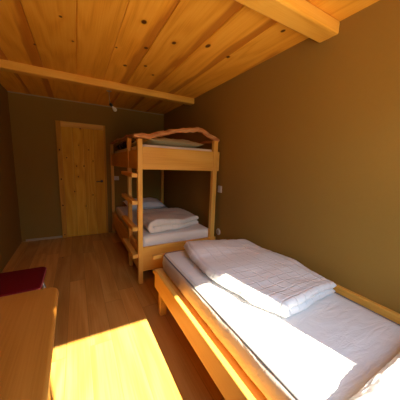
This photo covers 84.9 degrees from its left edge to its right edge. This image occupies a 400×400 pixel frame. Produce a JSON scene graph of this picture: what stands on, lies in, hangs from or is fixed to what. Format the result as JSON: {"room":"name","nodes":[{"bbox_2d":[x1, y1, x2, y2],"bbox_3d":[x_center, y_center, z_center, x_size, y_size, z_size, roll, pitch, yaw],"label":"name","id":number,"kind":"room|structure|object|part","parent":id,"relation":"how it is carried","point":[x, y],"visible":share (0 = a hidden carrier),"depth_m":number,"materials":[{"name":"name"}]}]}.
{"room":"hostel bedroom","nodes":[
{"label":"hostel bedroom","id":0,"kind":"room"},
{"bbox_2d":[0,84,21,272],"bbox_3d":[-1.843,-0.106,1.438,0.120,2.450,4.800,-3,10,-29],"label":"wall","id":1,"kind":"structure","parent":0,"point":[10,230],"depth_m":3.03,"materials":[{"name":"paint"}]},
{"bbox_2d":[8,92,163,241],"bbox_3d":[-1.866,-0.523,4.071,2.435,2.450,0.120,-3,10,-29],"label":"wall","id":2,"kind":"structure","parent":0,"point":[32,118],"depth_m":3.65,"materials":[{"name":"paint"}]},
{"bbox_2d":[26,236,61,241],"bbox_3d":[-2.664,0.661,3.752,0.515,0.035,0.016,-3,10,-29],"label":"baseboard","id":3,"kind":"structure","parent":2,"relation":"attached to","point":[54,237],"depth_m":3.74,"materials":[{"name":"brown wood"}]},
{"bbox_2d":[55,120,107,237],"bbox_3d":[-2.055,-0.327,3.877,0.748,1.990,0.091,-3,10,-29],"label":"door","id":4,"kind":"structure","parent":2,"relation":"in","point":[93,171],"depth_m":3.87,"materials":[{"name":"brown wood"}]},
{"bbox_2d":[7,91,163,114],"bbox_3d":[-1.792,-1.666,3.833,2.435,0.014,0.012,-3,10,-29],"label":"trim","id":5,"kind":"structure","parent":2,"relation":"attached to","point":[7,91],"depth_m":3.69,"materials":[{"name":"brown wood"}]},
{"bbox_2d":[1,232,224,399],"bbox_3d":[-0.765,1.017,2.237,2.535,0.060,4.680,-3,10,-29],"label":"floor","id":6,"kind":"structure","parent":0,"point":[112,341],"depth_m":1.78,"materials":[{"name":"brown wood"}]},
{"bbox_2d":[0,267,46,296],"bbox_3d":[-1.397,0.825,1.639,0.490,0.460,0.496,-3,10,-29],"label":"stool","id":7,"kind":"object","parent":6,"relation":"on","point":[19,281],"visible":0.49,"depth_m":1.62,"materials":[{"name":"red fabric"}]},
{"bbox_2d":[0,287,58,399],"bbox_3d":[-0.748,0.891,0.470,0.758,0.740,1.165,-3,10,-29],"label":"table","id":8,"kind":"object","parent":6,"relation":"on","point":[27,319],"visible":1,"depth_m":0.73,"materials":[{"name":"brown wood"}]},
{"bbox_2d":[110,127,219,283],"bbox_3d":[-0.746,-0.113,3.457,1.083,1.793,2.102,-3,10,-29],"label":"bunk bed","id":9,"kind":"object","parent":6,"relation":"on","point":[151,158],"visible":0.82,"depth_m":2.55,"materials":[{"name":"brown wood"}]},
{"bbox_3d":[-1.644,-0.190,4.126,0.050,1.672,0.055,-3,10,-29],"label":"post","id":10,"kind":"part","parent":9,"relation":"part of","materials":[{"name":"brown wood"}]},
{"bbox_3d":[-1.130,-0.851,3.144,0.056,0.113,2.032,-3,10,-29],"label":"natural edge rail","id":11,"kind":"part","parent":9,"relation":"part of","materials":[{"name":"brown wood"}]},
{"bbox_3d":[-0.654,0.158,2.379,0.050,1.600,0.060,-3,10,-29],"label":"post","id":12,"kind":"part","parent":9,"relation":"part of","materials":[{"name":"brown wood"}]},
{"bbox_2d":[116,206,207,246],"bbox_3d":[-0.734,0.324,3.544,0.923,0.154,1.964,-3,10,-29],"label":"mattress","id":13,"kind":"object","parent":9,"relation":"on","point":[197,231],"visible":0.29,"depth_m":2.76,"materials":[{"name":"white fabric"}]},
{"bbox_2d":[123,197,164,209],"bbox_3d":[-1.054,0.054,4.122,0.703,0.168,0.440,-3,10,-29],"label":"pillow","id":14,"kind":"object","parent":13,"relation":"on","point":[148,203],"visible":0.73,"depth_m":4.03,"materials":[{"name":"white fabric"}]},
{"bbox_2d":[143,208,197,232],"bbox_3d":[-0.487,0.232,3.126,0.799,0.169,0.945,-3,10,-29],"label":"duvet","id":15,"kind":"object","parent":13,"relation":"on","point":[157,220],"visible":0.97,"depth_m":2.83,"materials":[{"name":"white fabric"}]},
{"bbox_3d":[-0.795,-0.234,4.598,0.050,1.672,0.055,-3,10,-29],"label":"post","id":16,"kind":"part","parent":9,"relation":"part of","materials":[{"name":"brown wood"}]},
{"bbox_2d":[115,144,211,152],"bbox_3d":[-0.696,-0.725,3.378,0.922,0.081,1.963,-3,10,-29],"label":"mattress","id":17,"kind":"object","parent":9,"relation":"on","point":[143,145],"visible":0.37,"depth_m":2.57,"materials":[{"name":"white fabric"}]},
{"bbox_2d":[116,141,134,149],"bbox_3d":[-1.139,-0.907,3.670,0.422,0.150,0.860,-3,10,-29],"label":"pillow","id":18,"kind":"object","parent":17,"relation":"on","point":[123,145],"visible":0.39,"depth_m":3.42,"materials":[{"name":"fabric"}]},
{"bbox_2d":[131,138,202,147],"bbox_3d":[-0.500,-0.770,3.010,0.748,0.130,0.950,-4,11,-32],"label":"blanket","id":19,"kind":"object","parent":17,"relation":"on","point":[153,141],"visible":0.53,"depth_m":2.65,"materials":[{"name":"white fabric"}]},
{"bbox_3d":[-0.220,-0.750,2.461,1.046,0.187,0.071,-3,10,-29],"label":"natural edge rail","id":20,"kind":"part","parent":9,"relation":"part of","materials":[{"name":"brown wood"}]},
{"bbox_3d":[0.158,0.090,2.826,0.058,1.652,0.060,-3,10,-29],"label":"post","id":21,"kind":"part","parent":9,"relation":"part of","materials":[{"name":"brown wood"}]},
{"bbox_2d":[152,249,399,399],"bbox_3d":[0.460,0.839,1.464,1.029,0.620,2.107,-3,10,-29],"label":"bed","id":22,"kind":"object","parent":6,"relation":"on","point":[231,380],"visible":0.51,"depth_m":1.27,"materials":[{"name":"brown wood"}]},
{"bbox_3d":[-0.339,0.891,1.979,0.059,0.300,0.060,-3,10,-29],"label":"leg","id":23,"kind":"part","parent":22,"relation":"part of","materials":[{"name":"brown wood"}]},
{"bbox_3d":[0.065,0.839,1.147,0.032,0.166,1.877,-3,10,-29],"label":"rail","id":24,"kind":"part","parent":22,"relation":"part of","materials":[{"name":"brown wood"}]},
{"bbox_2d":[162,250,399,399],"bbox_3d":[0.494,0.714,1.458,0.899,0.166,2.003,-3,10,-29],"label":"mattress","id":25,"kind":"object","parent":22,"relation":"on","point":[330,349],"visible":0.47,"depth_m":1.10,"materials":[{"name":"white fabric"}]},
{"bbox_2d":[184,239,336,317],"bbox_3d":[0.375,0.509,1.776,0.772,0.124,1.137,-3,10,-29],"label":"duvet","id":26,"kind":"object","parent":25,"relation":"on","point":[279,284],"visible":1,"depth_m":1.53,"materials":[{"name":"white fabric"}]},
{"bbox_2d":[349,352,399,399],"bbox_3d":[0.909,0.674,0.750,0.869,0.155,0.436,-3,10,-29],"label":"pillow","id":27,"kind":"object","parent":25,"relation":"on","point":[385,385],"visible":1,"depth_m":0.75,"materials":[{"name":"white fabric"}]},
{"bbox_3d":[0.972,0.745,1.561,0.032,0.287,1.690,-3,10,-29],"label":"rail","id":28,"kind":"part","parent":22,"relation":"part of","materials":[{"name":"brown wood"}]},
{"bbox_2d":[0,0,378,113],"bbox_3d":[-0.680,-1.347,1.863,2.535,0.050,4.680,-3,10,-29],"label":"ceiling","id":29,"kind":"structure","parent":0,"point":[187,48],"depth_m":1.81,"materials":[{"name":"brown wood"}]},
{"bbox_2d":[106,90,116,111],"bbox_3d":[-1.236,-1.391,3.064,0.132,0.278,0.068,-3,10,-29],"label":"pendant bulb","id":30,"kind":"object","parent":29,"relation":"hanging from","point":[110,104],"visible":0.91,"depth_m":3.06,"materials":[{"name":"beige plastic"}]},
{"bbox_2d":[164,0,399,313],"bbox_3d":[0.388,-0.222,2.679,0.120,2.450,4.800,-3,10,-29],"label":"wall","id":31,"kind":"structure","parent":0,"point":[308,173],"depth_m":1.66,"materials":[{"name":"paint"}]},
{"bbox_2d":[0,59,193,105],"bbox_3d":[-1.173,-1.437,2.740,2.435,0.082,0.115,-3,10,-29],"label":"beam","id":32,"kind":"structure","parent":31,"relation":"attached to","point":[5,65],"depth_m":2.60,"materials":[{"name":"brown wood"}]},
{"bbox_2d":[235,0,339,42],"bbox_3d":[-0.154,-1.115,0.940,2.435,0.082,0.140,-3,10,-29],"label":"beam","id":33,"kind":"structure","parent":31,"relation":"attached to","point":[301,16],"depth_m":1.34,"materials":[{"name":"brown wood"}]}
]}

